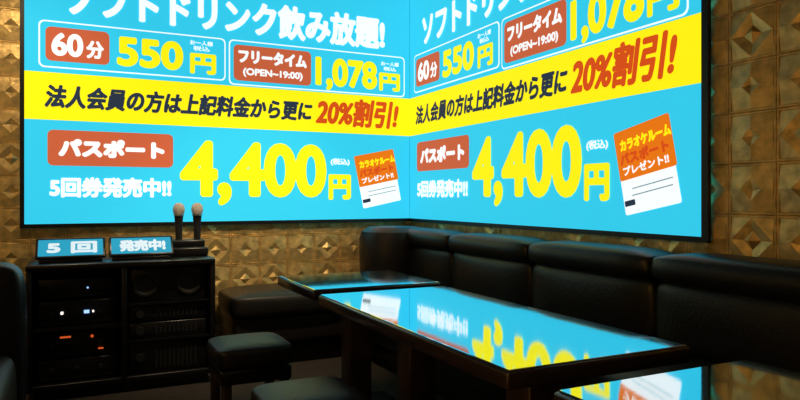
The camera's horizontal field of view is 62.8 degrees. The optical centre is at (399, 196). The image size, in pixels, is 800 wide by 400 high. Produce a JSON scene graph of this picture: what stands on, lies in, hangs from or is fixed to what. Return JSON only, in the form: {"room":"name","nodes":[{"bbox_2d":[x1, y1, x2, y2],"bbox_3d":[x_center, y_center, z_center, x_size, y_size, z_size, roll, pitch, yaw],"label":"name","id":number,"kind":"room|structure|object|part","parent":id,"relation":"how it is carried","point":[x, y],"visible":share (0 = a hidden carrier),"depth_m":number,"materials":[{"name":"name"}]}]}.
{"room":"entertainment venue","nodes":[
{"label":"entertainment venue","id":0,"kind":"room"},
{"bbox_2d":[0,0,411,336],"bbox_3d":[-1.367,-0.310,4.151,3.197,2.620,0.116,0,0,-26],"label":"wall","id":1,"kind":"structure","parent":0,"point":[244,254],"depth_m":4.19,"materials":[{"name":"gold metal"}]},
{"bbox_2d":[20,0,409,227],"bbox_3d":[-1.035,-0.656,4.230,2.458,1.664,0.018,0,0,-26],"label":"projection screen","id":2,"kind":"object","parent":1,"relation":"attached to","point":[246,111],"visible":1,"depth_m":4.15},
{"bbox_3d":[-1.583,-0.876,3.955,1.032,0.254,0.001,0,0,-26],"label":"price panel","id":3,"kind":"part","parent":2,"relation":"part of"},
{"bbox_3d":[-0.530,-0.866,4.471,1.242,0.274,0.001,0,0,-26],"label":"price panel","id":4,"kind":"part","parent":2,"relation":"part of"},
{"bbox_2d":[26,357,445,399],"bbox_3d":[-0.031,1.050,1.425,3.397,0.100,6.186,0,0,-26],"label":"floor","id":5,"kind":"structure","parent":0,"point":[384,378],"depth_m":3.44,"materials":[{"name":"carpet"}]},
{"bbox_2d":[0,262,27,399],"bbox_3d":[-1.513,0.575,1.815,0.759,0.849,1.509,0,0,-26],"label":"sofa","id":6,"kind":"object","parent":5,"relation":"on","point":[13,297],"visible":1,"depth_m":2.45,"materials":[{"name":"black leather"}]},
{"bbox_3d":[-1.501,0.720,1.837,0.699,0.339,1.079,0,0,-26],"label":"seat","id":7,"kind":"part","parent":6,"relation":"part of","materials":[{"name":"black leather"}]},
{"bbox_2d":[25,253,214,399],"bbox_3d":[-1.523,0.665,3.597,0.890,0.670,0.600,0,0,-26],"label":"equipment rack","id":8,"kind":"object","parent":5,"relation":"on","point":[107,325],"visible":0.95,"depth_m":3.38,"materials":[{"name":"black paint"}]},
{"bbox_2d":[35,237,105,263],"bbox_3d":[-1.680,0.271,3.351,0.320,0.118,0.104,0,0,-26],"label":"tablet","id":9,"kind":"object","parent":8,"relation":"on","point":[57,250],"visible":1,"depth_m":3.33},
{"bbox_3d":[-1.614,0.486,3.283,0.330,0.004,0.004,0,0,-26],"label":"trim","id":10,"kind":"part","parent":8,"relation":"part of","materials":[{"name":"black metal"}]},
{"bbox_2d":[32,309,120,332],"bbox_3d":[-1.724,0.652,3.507,0.400,0.015,0.555,0,0,-26],"label":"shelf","id":11,"kind":"object","parent":8,"relation":"attached to","point":[105,324],"depth_m":3.29,"materials":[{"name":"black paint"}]},
{"bbox_3d":[-1.614,0.626,3.283,0.330,0.004,0.004,0,0,-26],"label":"trim","id":12,"kind":"part","parent":8,"relation":"part of","materials":[{"name":"black metal"}]},
{"bbox_3d":[-1.614,0.781,3.283,0.330,0.004,0.004,0,0,-26],"label":"trim","id":13,"kind":"part","parent":8,"relation":"part of","materials":[{"name":"black metal"}]},
{"bbox_3d":[-1.614,0.901,3.283,0.330,0.004,0.004,0,0,-26],"label":"trim","id":14,"kind":"part","parent":8,"relation":"part of","materials":[{"name":"black metal"}]},
{"bbox_2d":[108,236,173,260],"bbox_3d":[-1.380,0.271,3.498,0.320,0.118,0.104,0,0,-26],"label":"tablet","id":15,"kind":"object","parent":8,"relation":"on","point":[138,247],"visible":1,"depth_m":3.48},
{"bbox_2d":[155,345,156,367],"bbox_3d":[-1.278,0.835,3.438,0.010,0.120,0.002,0,0,-26],"label":"vent","id":16,"kind":"object","parent":8,"relation":"attached to","point":[155,345],"depth_m":3.44,"materials":[{"name":"black metal"}]},
{"bbox_2d":[160,344,161,366],"bbox_3d":[-1.258,0.835,3.447,0.010,0.120,0.002,0,0,-26],"label":"vent","id":17,"kind":"object","parent":8,"relation":"attached to","point":[160,344],"depth_m":3.45,"materials":[{"name":"black metal"}]},
{"bbox_2d":[164,344,165,366],"bbox_3d":[-1.238,0.835,3.457,0.010,0.120,0.002,0,0,-26],"label":"vent","id":18,"kind":"object","parent":8,"relation":"attached to","point":[164,344],"depth_m":3.46,"materials":[{"name":"black metal"}]},
{"bbox_2d":[127,330,209,342],"bbox_3d":[-1.335,0.744,3.697,0.415,0.012,0.555,0,0,-26],"label":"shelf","id":19,"kind":"object","parent":8,"relation":"attached to","point":[192,335],"depth_m":3.47,"materials":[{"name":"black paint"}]},
{"bbox_2d":[127,296,209,305],"bbox_3d":[-1.335,0.554,3.697,0.415,0.012,0.555,0,0,-26],"label":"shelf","id":20,"kind":"object","parent":8,"relation":"attached to","point":[166,300],"depth_m":3.47,"materials":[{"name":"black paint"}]},
{"bbox_2d":[169,343,170,365],"bbox_3d":[-1.218,0.835,3.466,0.010,0.120,0.002,0,0,-26],"label":"vent","id":21,"kind":"object","parent":8,"relation":"attached to","point":[169,343],"depth_m":3.47,"materials":[{"name":"black metal"}]},
{"bbox_2d":[173,343,174,365],"bbox_3d":[-1.198,0.835,3.476,0.010,0.120,0.002,0,0,-26],"label":"vent","id":22,"kind":"object","parent":8,"relation":"attached to","point":[173,343],"depth_m":3.48,"materials":[{"name":"black metal"}]},
{"bbox_2d":[177,343,178,364],"bbox_3d":[-1.179,0.835,3.486,0.010,0.120,0.002,0,0,-26],"label":"vent","id":23,"kind":"object","parent":8,"relation":"attached to","point":[177,343],"depth_m":3.48,"materials":[{"name":"black metal"}]},
{"bbox_2d":[182,342,183,364],"bbox_3d":[-1.159,0.835,3.496,0.010,0.120,0.002,0,0,-26],"label":"vent","id":24,"kind":"object","parent":8,"relation":"attached to","point":[182,342],"depth_m":3.50,"materials":[{"name":"black metal"}]},
{"bbox_2d":[186,342,187,363],"bbox_3d":[-1.139,0.835,3.505,0.010,0.120,0.002,0,0,-26],"label":"vent","id":25,"kind":"object","parent":8,"relation":"attached to","point":[186,342],"depth_m":3.50,"materials":[{"name":"black metal"}]},
{"bbox_2d":[171,203,207,256],"bbox_3d":[-1.191,0.181,3.693,0.200,0.298,0.120,0,0,-26],"label":"microphone stand","id":26,"kind":"object","parent":8,"relation":"on","point":[196,246],"visible":0.9,"depth_m":3.67,"materials":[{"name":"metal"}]},
{"bbox_2d":[173,203,184,213],"bbox_3d":[-1.245,0.065,3.689,0.066,0.065,0.066,0,0,-26],"label":"grille","id":27,"kind":"object","parent":26,"relation":"attached to","point":[178,208],"depth_m":3.66,"materials":[{"name":"beige"}]},
{"bbox_2d":[191,203,202,213],"bbox_3d":[-1.155,0.065,3.733,0.066,0.065,0.066,0,0,-26],"label":"grille","id":28,"kind":"object","parent":26,"relation":"attached to","point":[196,208],"depth_m":3.71,"materials":[{"name":"beige"}]},
{"bbox_2d":[190,341,191,363],"bbox_3d":[-1.119,0.835,3.515,0.010,0.120,0.002,0,0,-26],"label":"vent","id":29,"kind":"object","parent":8,"relation":"attached to","point":[190,341],"depth_m":3.51,"materials":[{"name":"black metal"}]},
{"bbox_2d":[194,341,195,363],"bbox_3d":[-1.100,0.835,3.525,0.010,0.120,0.002,0,0,-26],"label":"vent","id":30,"kind":"object","parent":8,"relation":"attached to","point":[194,341],"depth_m":3.52,"materials":[{"name":"black metal"}]},
{"bbox_2d":[207,332,292,399],"bbox_3d":[-0.622,0.789,2.702,0.315,0.423,0.315,0,0,-26],"label":"stool","id":31,"kind":"object","parent":5,"relation":"on","point":[236,359],"visible":1,"depth_m":2.59,"materials":[{"name":"black leather"}]},
{"bbox_3d":[-0.776,0.865,2.755,0.036,0.270,0.036,0,0,-26],"label":"leg","id":32,"kind":"part","parent":31,"relation":"part of","materials":[{"name":"brown wood"}]},
{"bbox_3d":[-0.675,0.865,2.548,0.036,0.270,0.036,0,0,-26],"label":"leg","id":33,"kind":"part","parent":31,"relation":"part of","materials":[{"name":"brown wood"}]},
{"bbox_3d":[-0.622,0.703,2.702,0.280,0.055,0.280,0,0,-26],"label":"frame","id":34,"kind":"part","parent":31,"relation":"part of","materials":[{"name":"black paint"}]},
{"bbox_2d":[207,332,292,370],"bbox_3d":[-0.622,0.632,2.702,0.315,0.110,0.315,0,0,-26],"label":"cushion","id":35,"kind":"object","parent":31,"relation":"on","point":[258,351],"depth_m":2.59,"materials":[{"name":"black leather"}]},
{"bbox_2d":[251,376,367,399],"bbox_3d":[-0.279,0.789,2.001,0.315,0.423,0.315,0,0,-26],"label":"stool","id":36,"kind":"object","parent":5,"relation":"on","point":[321,387],"visible":1,"depth_m":1.98,"materials":[{"name":"black leather"}]},
{"bbox_2d":[278,270,440,399],"bbox_3d":[-0.203,0.690,3.052,0.600,0.620,0.540,0,0,-26],"label":"table","id":37,"kind":"object","parent":5,"relation":"on","point":[355,337],"visible":0.74,"depth_m":3.00,"materials":[{"name":"black glass"}]},
{"bbox_3d":[-0.203,0.382,3.052,0.584,0.004,0.524,0,0,-26],"label":"glass","id":38,"kind":"part","parent":37,"relation":"part of","materials":[{"name":"glass"}]},
{"bbox_2d":[319,286,689,399],"bbox_3d":[0.214,0.690,2.120,0.570,0.620,1.260,0,0,-26],"label":"table","id":39,"kind":"object","parent":5,"relation":"on","point":[527,352],"visible":1,"depth_m":1.81,"materials":[{"name":"black glass"}]},
{"bbox_2d":[218,226,799,399],"bbox_3d":[0.647,0.598,2.000,1.387,0.805,5.458,0,0,-26],"label":"sofa","id":40,"kind":"object","parent":5,"relation":"on","point":[726,308],"visible":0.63,"depth_m":2.76,"materials":[{"name":"black leather"}]},
{"bbox_3d":[-0.715,0.635,4.085,0.773,0.173,0.509,0,0,-26],"label":"seat","id":41,"kind":"part","parent":40,"relation":"part of","materials":[{"name":"black leather"}]},
{"bbox_3d":[0.615,0.635,2.723,0.483,0.173,0.767,0,0,-26],"label":"seat","id":42,"kind":"part","parent":40,"relation":"part of","materials":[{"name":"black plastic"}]},
{"bbox_3d":[0.945,0.635,2.050,0.483,0.173,0.767,0,0,-26],"label":"seat","id":43,"kind":"part","parent":40,"relation":"part of","materials":[{"name":"black leather"}]},
{"bbox_2d":[554,360,799,399],"bbox_3d":[0.837,0.690,0.850,0.570,0.620,1.270,0,0,-26],"label":"table","id":44,"kind":"object","parent":5,"relation":"on","point":[742,379],"visible":1,"depth_m":1.31,"materials":[{"name":"black glass"}]},
{"bbox_2d":[412,0,799,260],"bbox_3d":[1.443,-0.310,2.147,0.116,2.620,5.986,0,0,-26],"label":"wall","id":45,"kind":"structure","parent":0,"point":[755,44],"depth_m":2.37,"materials":[{"name":"gold metal"}]},
{"bbox_2d":[409,0,710,242],"bbox_3d":[0.629,-0.656,3.638,0.018,1.664,2.520,0,0,-26],"label":"projection screen","id":46,"kind":"object","parent":45,"relation":"attached to","point":[592,117],"visible":1,"depth_m":3.24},
{"bbox_3d":[0.334,-0.876,4.226,0.001,0.254,1.046,0,0,-26],"label":"price panel","id":47,"kind":"part","parent":46,"relation":"part of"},
{"bbox_3d":[0.857,-0.866,3.158,0.001,0.274,1.259,0,0,-26],"label":"price panel","id":48,"kind":"part","parent":46,"relation":"part of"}
]}

